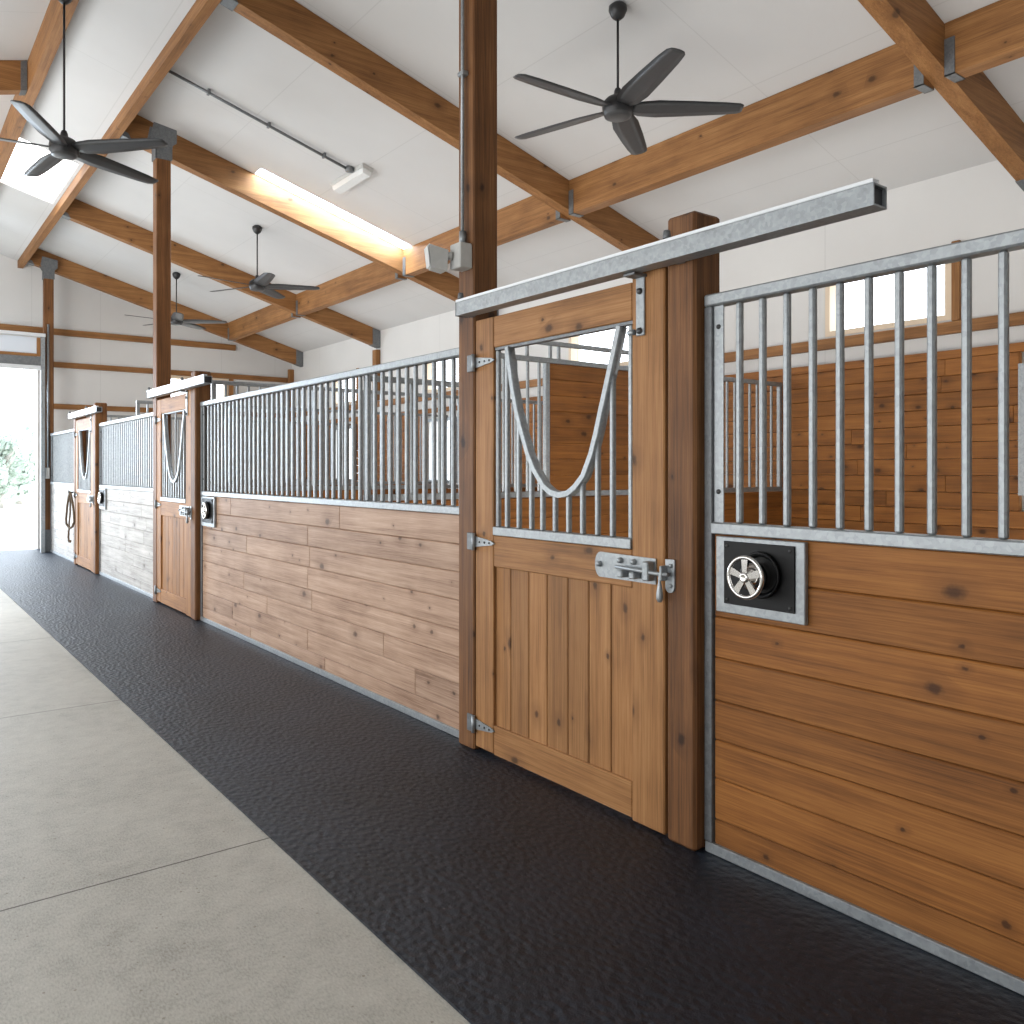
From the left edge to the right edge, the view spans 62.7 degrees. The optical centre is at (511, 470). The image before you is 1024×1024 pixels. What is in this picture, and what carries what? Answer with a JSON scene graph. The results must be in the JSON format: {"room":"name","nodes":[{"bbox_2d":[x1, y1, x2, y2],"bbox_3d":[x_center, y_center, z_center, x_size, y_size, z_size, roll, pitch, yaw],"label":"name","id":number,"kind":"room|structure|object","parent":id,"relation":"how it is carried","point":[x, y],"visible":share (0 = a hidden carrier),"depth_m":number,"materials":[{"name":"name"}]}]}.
{"room":"farm building","nodes":[
{"label":"farm building","id":0,"kind":"room"},
{"bbox_2d":[0,254,291,548],"bbox_3d":[-10.103,-1.471,15.433,13.000,5.942,0.200,0,0,-37],"label":"wall","id":1,"kind":"structure","parent":0,"point":[77,306],"depth_m":16.74,"materials":[{"name":"white paint"}]},
{"bbox_2d":[0,324,42,332],"bbox_3d":[-11.042,-2.690,14.554,5.240,0.120,0.058,0,0,-37],"label":"trim","id":2,"kind":"structure","parent":1,"relation":"attached to","point":[9,327],"depth_m":15.87,"materials":[{"name":"brown wood"}]},
{"bbox_2d":[54,328,235,350],"bbox_3d":[-7.476,-2.690,17.266,3.600,0.120,0.058,0,0,-37],"label":"trim","id":3,"kind":"structure","parent":1,"relation":"attached to","point":[62,332],"depth_m":17.06,"materials":[{"name":"brown wood"}]},
{"bbox_2d":[54,404,275,417],"bbox_3d":[-7.006,-1.250,17.623,4.780,0.100,0.058,0,0,-37],"label":"trim","id":4,"kind":"structure","parent":1,"relation":"attached to","point":[56,406],"depth_m":16.84,"materials":[{"name":"brown wood"}]},
{"bbox_2d":[54,362,287,382],"bbox_3d":[-7.006,-2.058,17.623,4.780,0.105,0.058,0,0,-37],"label":"trim","id":5,"kind":"structure","parent":1,"relation":"attached to","point":[56,364],"depth_m":17.24,"materials":[{"name":"brown wood"}]},
{"bbox_2d":[171,375,227,408],"bbox_3d":[-6.825,-1.670,17.863,1.520,0.660,0.140,0,0,-37],"label":"window","id":6,"kind":"structure","parent":1,"relation":"in","point":[172,376],"depth_m":17.81,"materials":[{"name":"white glass"}]},
{"bbox_2d":[229,379,233,410],"bbox_3d":[-6.119,-1.655,18.298,0.090,0.690,0.058,0,0,-37],"label":"trim","id":7,"kind":"structure","parent":1,"relation":"attached to","point":[231,387],"depth_m":18.27,"materials":[{"name":"brown wood"}]},
{"bbox_2d":[0,548,469,1023],"bbox_3d":[-3.278,1.625,6.458,13.000,0.250,22.850,0,0,-37],"label":"floor","id":8,"kind":"structure","parent":0,"point":[133,890],"depth_m":2.96,"materials":[{"name":"concrete"}]},
{"bbox_2d":[0,330,45,552],"bbox_3d":[-10.722,-0.500,13.687,5.500,4.000,0.150,0,0,-37],"label":"door frame","id":9,"kind":"structure","parent":8,"relation":"on","point":[16,352],"depth_m":15.26,"materials":[{"name":"metal"}]},
{"bbox_2d":[86,415,356,486],"bbox_3d":[-4.941,0.282,14.924,4.780,2.395,0.052,0,0,-37],"label":"wall","id":10,"kind":"structure","parent":8,"relation":"on","point":[110,416],"depth_m":15.26,"materials":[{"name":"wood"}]},
{"bbox_2d":[136,400,447,491],"bbox_3d":[-2.962,0.282,12.321,4.780,2.395,0.052,0,0,-37],"label":"wall","id":11,"kind":"structure","parent":8,"relation":"on","point":[138,402],"depth_m":12.49,"materials":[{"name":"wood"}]},
{"bbox_2d":[211,380,550,501],"bbox_3d":[-1.116,0.282,9.893,4.780,2.395,0.052,0,0,-37],"label":"wall","id":12,"kind":"structure","parent":8,"relation":"on","point":[237,384],"depth_m":9.30,"materials":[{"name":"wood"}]},
{"bbox_2d":[0,549,1023,1023],"bbox_3d":[-2.992,1.495,7.197,1.370,0.008,21.480,0,0,-37],"label":"rubber mat","id":13,"kind":"object","parent":8,"relation":"on","point":[517,895],"visible":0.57,"depth_m":3.18,"materials":[{"name":"black rubber"}]},
{"bbox_2d":[39,256,57,551],"bbox_3d":[-8.584,-1.226,15.551,0.280,5.433,0.174,0,0,-37],"label":"timber post","id":14,"kind":"object","parent":13,"relation":"on","point":[48,266],"visible":0.7,"depth_m":15.50,"materials":[{"name":"brown wood"}]},
{"bbox_2d":[45,324,49,478],"bbox_3d":[-8.551,-1.280,15.421,0.105,2.840,0.083,0,0,-37],"label":"conduit","id":15,"kind":"object","parent":14,"relation":"attached to","point":[47,470],"visible":1,"depth_m":15.45,"materials":[{"name":"metal"}]},
{"bbox_2d":[50,429,73,561],"bbox_3d":[-7.726,0.400,14.497,0.071,2.180,2.528,0,0,-37],"label":"stall","id":16,"kind":"object","parent":13,"relation":"on","point":[62,442],"visible":0.77,"depth_m":14.64,"materials":[{"name":"brown wood"}]},
{"bbox_2d":[65,491,74,542],"bbox_3d":[-6.954,0.719,13.236,0.123,0.822,0.270,0,0,-37],"label":"halter","id":17,"kind":"object","parent":16,"relation":"hanging from","point":[69,498],"visible":1,"depth_m":13.23},
{"bbox_2d":[74,416,85,564],"bbox_3d":[-6.910,0.280,13.432,0.160,2.420,0.150,0,0,-37],"label":"timber post","id":18,"kind":"object","parent":13,"relation":"on","point":[83,432],"visible":0.24,"depth_m":13.37,"materials":[{"name":"brown wood"}]},
{"bbox_2d":[74,414,92,571],"bbox_3d":[-6.524,0.323,12.785,0.129,2.315,1.457,0,0,-37],"label":"door","id":19,"kind":"structure","parent":18,"relation":"attached to","point":[84,481],"depth_m":12.85,"materials":[{"name":"wood"}]},
{"bbox_2d":[68,406,101,418],"bbox_3d":[-6.347,-0.881,12.474,0.101,0.126,2.100,0,0,-37],"label":"door track","id":20,"kind":"object","parent":18,"relation":"attached to","point":[95,409],"visible":1,"depth_m":12.23,"materials":[{"name":"metal"}]},
{"bbox_2d":[90,403,106,573],"bbox_3d":[-6.014,0.250,12.217,0.205,2.480,0.150,0,0,-37],"label":"timber post","id":21,"kind":"object","parent":13,"relation":"on","point":[101,417],"visible":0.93,"depth_m":12.15,"materials":[{"name":"wood"}]},
{"bbox_2d":[99,412,152,597],"bbox_3d":[-5.004,0.400,10.918,0.071,2.180,3.136,0,0,-37],"label":"stall","id":22,"kind":"object","parent":13,"relation":"on","point":[125,444],"visible":0.8,"depth_m":10.84,"materials":[{"name":"brown wood"}]},
{"bbox_2d":[98,488,106,508],"bbox_3d":[-5.840,0.395,11.934,0.071,0.290,0.389,0,0,-37],"label":"fan","id":23,"kind":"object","parent":22,"relation":"attached to","point":[102,495],"depth_m":11.85,"materials":[{"name":"metal"}]},
{"bbox_2d":[148,122,176,602],"bbox_3d":[-4.005,-1.226,9.612,0.280,5.433,0.166,0,0,-37],"label":"timber post","id":24,"kind":"object","parent":13,"relation":"on","point":[161,157],"visible":0.65,"depth_m":9.56,"materials":[{"name":"brown wood"}]},
{"bbox_2d":[154,390,190,616],"bbox_3d":[-3.640,0.323,8.993,0.129,2.315,1.384,0,0,-37],"label":"door","id":25,"kind":"structure","parent":24,"relation":"attached to","point":[173,493],"depth_m":8.98,"materials":[{"name":"wood"}]},
{"bbox_2d":[186,371,210,619],"bbox_3d":[-3.154,0.245,8.456,0.205,2.490,0.150,0,0,-37],"label":"timber post","id":26,"kind":"object","parent":13,"relation":"on","point":[203,393],"visible":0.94,"depth_m":8.39,"materials":[{"name":"wood"}]},
{"bbox_2d":[147,374,211,398],"bbox_3d":[-3.454,-0.881,8.669,0.101,0.126,2.053,0,0,-37],"label":"door track","id":27,"kind":"object","parent":26,"relation":"attached to","point":[201,380],"visible":1,"depth_m":8.45,"materials":[{"name":"metal"}]},
{"bbox_2d":[200,347,458,737],"bbox_3d":[-1.664,0.400,6.526,0.071,2.180,4.721,0,0,-37],"label":"stall","id":28,"kind":"object","parent":13,"relation":"on","point":[361,595],"visible":0.89,"depth_m":5.84,"materials":[{"name":"brown wood"}]},
{"bbox_2d":[201,496,215,527],"bbox_3d":[-2.971,0.395,8.161,0.071,0.290,0.389,0,0,-37],"label":"fan","id":29,"kind":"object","parent":28,"relation":"attached to","point":[208,504],"depth_m":8.10,"materials":[{"name":"metal"}]},
{"bbox_2d":[459,0,496,749],"bbox_3d":[-0.185,-1.262,4.589,0.160,5.505,0.150,0,0,-37],"label":"timber post","id":30,"kind":"object","parent":13,"relation":"on","point":[480,16],"visible":0.59,"depth_m":4.53,"materials":[{"name":"brown wood"}]},
{"bbox_2d":[424,242,471,273],"bbox_3d":[-0.341,-1.140,4.491,0.250,0.150,0.120,0,0,-10],"label":"light","id":31,"kind":"object","parent":30,"relation":"attached to","point":[460,254],"visible":1,"depth_m":4.46,"materials":[{"name":"white plastic"}]},
{"bbox_2d":[457,0,467,242],"bbox_3d":[-0.265,-2.458,4.528,0.040,2.484,0.054,0,0,-37],"label":"conduit pipe","id":32,"kind":"object","parent":30,"relation":"attached to","point":[462,74],"visible":0.77,"depth_m":4.52,"materials":[{"name":"metal"}]},
{"bbox_2d":[467,266,669,834],"bbox_3d":[0.202,0.323,3.939,0.129,2.315,1.457,0,0,-37],"label":"door","id":33,"kind":"structure","parent":30,"relation":"attached to","point":[572,628],"depth_m":3.81,"materials":[{"name":"brown wood"}]},
{"bbox_2d":[659,211,719,850],"bbox_3d":[0.714,0.235,3.369,0.205,2.510,0.150,0,0,-37],"label":"timber post","id":34,"kind":"object","parent":13,"relation":"on","point":[689,282],"visible":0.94,"depth_m":3.31,"materials":[{"name":"wood"}]},
{"bbox_2d":[455,178,886,317],"bbox_3d":[0.444,-0.881,3.543,0.101,0.126,2.333,0,0,-37],"label":"door track","id":35,"kind":"object","parent":34,"relation":"attached to","point":[865,197],"visible":1,"depth_m":3.15,"materials":[{"name":"metal"}]},
{"bbox_2d":[704,228,1023,995],"bbox_3d":[1.596,0.400,2.238,0.071,2.180,2.713,0,0,-37],"label":"stall","id":36,"kind":"object","parent":13,"relation":"on","point":[864,760],"visible":0.98,"depth_m":2.74,"materials":[{"name":"brown wood"}]},
{"bbox_2d":[716,536,807,624],"bbox_3d":[0.871,0.395,3.061,0.128,0.290,0.389,0,0,-37],"label":"fan","id":37,"kind":"object","parent":36,"relation":"attached to","point":[758,578],"depth_m":3.02,"materials":[{"name":"metal"}]},
{"bbox_2d":[363,341,781,536],"bbox_3d":[0.882,0.212,7.266,4.780,2.535,0.052,0,0,-37],"label":"grille","id":38,"kind":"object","parent":8,"relation":"on","point":[572,390],"depth_m":7.00,"materials":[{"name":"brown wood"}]},
{"bbox_2d":[0,0,1023,351],"bbox_3d":[-3.278,-3.562,6.458,13.100,2.041,22.850,0,0,-37],"label":"ceiling","id":39,"kind":"structure","parent":0,"point":[746,52],"depth_m":8.32,"materials":[{"name":"white paint"}]},
{"bbox_2d":[1,138,76,201],"bbox_3d":[-6.538,-4.131,11.530,0.702,0.220,2.022,0,0,-37],"label":"window","id":40,"kind":"structure","parent":39,"relation":"attached to","point":[47,186],"depth_m":11.61,"materials":[{"name":"white glass"}]},
{"bbox_2d":[0,0,78,179],"bbox_3d":[-3.237,-4.241,6.521,0.100,0.335,22.280,0,0,-37],"label":"ridge beam","id":41,"kind":"structure","parent":39,"relation":"attached to","point":[49,37],"depth_m":8.59,"materials":[{"name":"brown wood"}]},
{"bbox_2d":[0,60,26,95],"bbox_3d":[-7.758,-3.352,7.166,6.305,2.113,0.152,0,0,-37],"label":"rafter","id":42,"kind":"object","parent":41,"relation":"attached to","point":[13,73],"visible":1,"depth_m":8.95,"materials":[{"name":"brown wood"}]},
{"bbox_2d":[0,0,168,183],"bbox_3d":[-3.885,-3.402,7.200,1.800,1.432,1.790,0,0,-37],"label":"ceiling fan","id":43,"kind":"object","parent":41,"relation":"hanging from","point":[61,146],"visible":1,"depth_m":7.15,"materials":[{"name":"black metal"}]},
{"bbox_2d":[18,0,220,268],"bbox_3d":[-2.565,-4.004,7.032,0.090,0.334,22.280,0,0,-37],"label":"ceiling beam","id":44,"kind":"structure","parent":39,"relation":"attached to","point":[201,10],"depth_m":8.70,"materials":[{"name":"brown wood"}]},
{"bbox_2d":[126,272,226,329],"bbox_3d":[-6.065,-3.098,15.062,1.660,0.944,1.697,0,0,-37],"label":"ceiling fan","id":45,"kind":"object","parent":39,"relation":"hanging from","point":[176,318],"visible":0.88,"depth_m":15.10,"materials":[{"name":"black metal"}]},
{"bbox_2d":[169,70,345,168],"bbox_3d":[-2.761,-3.818,9.132,2.088,0.622,0.060,0,0,-37],"label":"conduit pipe","id":46,"kind":"object","parent":39,"relation":"attached to","point":[208,92],"visible":0.93,"depth_m":9.11,"materials":[{"name":"grey metal"}]},
{"bbox_2d":[198,225,319,298],"bbox_3d":[-3.691,-3.076,12.098,1.682,0.941,1.682,0,0,-37],"label":"ceiling fan","id":47,"kind":"object","parent":39,"relation":"hanging from","point":[260,284],"visible":1,"depth_m":12.14,"materials":[{"name":"black metal"}]},
{"bbox_2d":[228,305,300,340],"bbox_3d":[-4.869,-2.926,16.316,0.156,0.374,3.426,0,0,-37],"label":"ceiling beam","id":48,"kind":"structure","parent":39,"relation":"hanging from","point":[270,316],"depth_m":16.29,"materials":[{"name":"brown wood"}]},
{"bbox_2d":[257,169,408,246],"bbox_3d":[-2.306,-3.460,11.070,2.122,0.625,0.207,0,0,-37],"label":"window","id":49,"kind":"structure","parent":39,"relation":"attached to","point":[261,171],"depth_m":11.05,"materials":[{"name":"white glass"}]},
{"bbox_2d":[296,262,406,315],"bbox_3d":[-2.654,-2.926,13.403,0.156,0.374,3.606,0,0,-37],"label":"ceiling beam","id":50,"kind":"structure","parent":39,"relation":"hanging from","point":[373,276],"depth_m":13.25,"materials":[{"name":"brown wood"}]},
{"bbox_2d":[330,163,372,193],"bbox_3d":[-1.950,-3.477,9.974,0.228,0.137,0.848,0,0,-37],"label":"strip light","id":51,"kind":"object","parent":39,"relation":"attached to","point":[361,172],"visible":1,"depth_m":9.89,"materials":[{"name":"white plastic"}]},
{"bbox_2d":[513,1,743,154],"bbox_3d":[0.741,-3.098,6.315,1.747,0.864,1.816,0,0,-37],"label":"ceiling fan","id":52,"kind":"object","parent":39,"relation":"hanging from","point":[619,108],"visible":1,"depth_m":6.29,"materials":[{"name":"black metal"}]},
{"bbox_2d":[292,160,1023,527],"bbox_3d":[1.817,-0.570,10.332,0.200,4.141,22.850,0,0,-37],"label":"wall","id":53,"kind":"structure","parent":0,"point":[982,200],"depth_m":8.36,"materials":[{"name":"white paint"}]},
{"bbox_2d":[27,249,302,366],"bbox_3d":[-6.801,-3.237,17.090,5.331,1.841,0.152,0,0,-37],"label":"rafter","id":54,"kind":"object","parent":53,"relation":"attached to","point":[68,269],"visible":0.83,"depth_m":16.61,"materials":[{"name":"brown wood"}]},
{"bbox_2d":[62,199,379,348],"bbox_3d":[-4.640,-3.237,14.248,5.331,1.841,0.152,0,0,-37],"label":"rafter","id":55,"kind":"object","parent":53,"relation":"attached to","point":[79,212],"visible":0.88,"depth_m":13.86,"materials":[{"name":"brown wood"}]},
{"bbox_2d":[288,369,293,421],"bbox_3d":[-5.015,-1.690,19.050,0.118,1.220,0.078,0,0,-37],"label":"trim","id":56,"kind":"structure","parent":53,"relation":"attached to","point":[290,371],"depth_m":19.00,"materials":[{"name":"brown wood"}]},
{"bbox_2d":[119,115,498,315],"bbox_3d":[-2.370,-3.237,11.263,5.331,1.841,0.152,0,0,-37],"label":"rafter","id":57,"kind":"object","parent":53,"relation":"attached to","point":[188,156],"visible":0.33,"depth_m":10.82,"materials":[{"name":"brown wood"}]},
{"bbox_2d":[331,368,358,406],"bbox_3d":[-3.338,-1.670,17.012,0.180,0.700,1.275,0,0,-37],"label":"window","id":58,"kind":"structure","parent":53,"relation":"in","point":[356,368],"depth_m":17.27,"materials":[{"name":"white glass"}]},
{"bbox_2d":[372,349,379,400],"bbox_3d":[-2.556,-1.805,15.833,0.098,0.950,0.140,0,0,-37],"label":"post","id":59,"kind":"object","parent":53,"relation":"attached to","point":[375,353],"depth_m":15.78,"materials":[{"name":"brown wood"}]},
{"bbox_2d":[427,363,457,392],"bbox_3d":[-1.069,-1.670,14.027,0.180,0.700,1.275,0,0,-37],"label":"window","id":60,"kind":"structure","parent":53,"relation":"in","point":[429,366],"depth_m":14.48,"materials":[{"name":"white glass"}]},
{"bbox_2d":[220,0,667,266],"bbox_3d":[-0.228,-3.237,8.445,5.331,1.841,0.152,0,0,-37],"label":"rafter","id":61,"kind":"object","parent":53,"relation":"attached to","point":[289,21],"visible":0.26,"depth_m":7.80,"materials":[{"name":"brown wood"}]},
{"bbox_2d":[403,196,570,277],"bbox_3d":[-0.448,-2.926,10.501,0.156,0.374,3.396,0,0,-37],"label":"ceiling beam","id":62,"kind":"structure","parent":61,"relation":"attached to","point":[530,215],"depth_m":9.85,"materials":[{"name":"brown wood"}]},
{"bbox_2d":[569,336,627,365],"bbox_3d":[1.216,-1.670,11.022,0.180,0.700,1.325,0,0,-37],"label":"window","id":63,"kind":"structure","parent":53,"relation":"in","point":[573,353],"depth_m":11.51,"materials":[{"name":"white glass"}]},
{"bbox_2d":[295,342,1023,539],"bbox_3d":[1.708,0.220,10.194,0.060,2.556,22.118,0,0,-37],"label":"lining","id":64,"kind":"object","parent":53,"relation":"attached to","point":[984,358],"visible":0.1,"depth_m":7.79,"materials":[{"name":"brown wood"}]},
{"bbox_2d":[330,426,356,479],"bbox_3d":[-3.393,-0.340,16.861,0.070,1.080,1.050,0,0,-37],"label":"window","id":65,"kind":"structure","parent":64,"relation":"attached to","point":[349,426],"depth_m":17.24,"materials":[{"name":"metal"}]},
{"bbox_2d":[428,416,456,482],"bbox_3d":[-1.184,-0.340,13.956,0.070,1.080,1.050,0,0,-37],"label":"window","id":66,"kind":"structure","parent":64,"relation":"attached to","point":[429,420],"depth_m":13.52,"materials":[{"name":"metal"}]},
{"bbox_2d":[1018,363,1023,495],"bbox_3d":[4.545,-0.340,6.421,0.070,1.080,1.220,0,0,-37],"label":"window","id":67,"kind":"structure","parent":64,"relation":"attached to","point":[1021,365],"depth_m":6.87,"materials":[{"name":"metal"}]},
{"bbox_2d":[295,311,1023,416],"bbox_3d":[1.742,-1.262,10.213,0.058,0.105,22.150,0,0,-37],"label":"trim","id":68,"kind":"structure","parent":53,"relation":"attached to","point":[1015,319],"depth_m":8.04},
{"bbox_2d":[825,240,960,336],"bbox_3d":[3.577,-1.670,7.918,0.180,0.700,1.325,0,0,-37],"label":"window","id":69,"kind":"structure","parent":53,"relation":"in","point":[952,270],"depth_m":7.48,"materials":[{"name":"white glass"}]},
{"bbox_2d":[858,0,1023,190],"bbox_3d":[2.169,-3.237,5.293,5.331,1.841,0.152,0,0,-37],"label":"rafter","id":70,"kind":"object","parent":53,"relation":"attached to","point":[914,26],"visible":1,"depth_m":6.04,"materials":[{"name":"brown wood"}]},
{"bbox_2d":[569,44,933,217],"bbox_3d":[1.822,-2.926,7.516,0.156,0.374,3.816,0,0,-37],"label":"ceiling beam","id":71,"kind":"structure","parent":70,"relation":"attached to","point":[887,76],"depth_m":7.07,"materials":[{"name":"brown wood"}]},
{"bbox_2d":[944,0,1023,82],"bbox_3d":[4.171,-2.926,4.428,0.156,0.374,3.656,0,0,-37],"label":"ceiling beam","id":72,"kind":"structure","parent":70,"relation":"attached to","point":[990,36],"depth_m":5.64,"materials":[{"name":"brown wood"}]},
{"label":"outside","id":73,"kind":"structure","parent":0,"visible":0},
{"bbox_2d":[0,474,448,549],"bbox_3d":[-116.806,1.685,186.649,480.000,0.330,401.450,0,0,-37],"label":"ground","id":74,"kind":"structure","parent":73,"point":[17,521],"depth_m":23.43,"materials":[{"name":"white"}]},
{"bbox_2d":[0,424,35,507],"bbox_3d":[-20.718,-0.486,34.435,2.919,4.094,3.175,0,0,-37],"label":"tree","id":75,"kind":"object","parent":74,"relation":"on","point":[10,445],"visible":0.91,"depth_m":34.45,"materials":[{"name":"green plant"}]},
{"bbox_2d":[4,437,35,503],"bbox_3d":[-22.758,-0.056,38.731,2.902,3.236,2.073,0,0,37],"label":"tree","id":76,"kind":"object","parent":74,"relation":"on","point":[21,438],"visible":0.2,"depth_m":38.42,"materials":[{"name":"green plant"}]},
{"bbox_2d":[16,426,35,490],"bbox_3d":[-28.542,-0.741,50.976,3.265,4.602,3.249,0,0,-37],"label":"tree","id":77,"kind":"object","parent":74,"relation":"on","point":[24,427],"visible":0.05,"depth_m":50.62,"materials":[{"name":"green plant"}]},
{"bbox_2d":[30,475,35,499],"bbox_3d":[-24.703,0.130,42.606,2.312,2.870,3.120,0,0,42],"label":"tree","id":78,"kind":"object","parent":74,"relation":"on","point":[32,489],"visible":0.02,"depth_m":42.59,"materials":[{"name":"green plant"}]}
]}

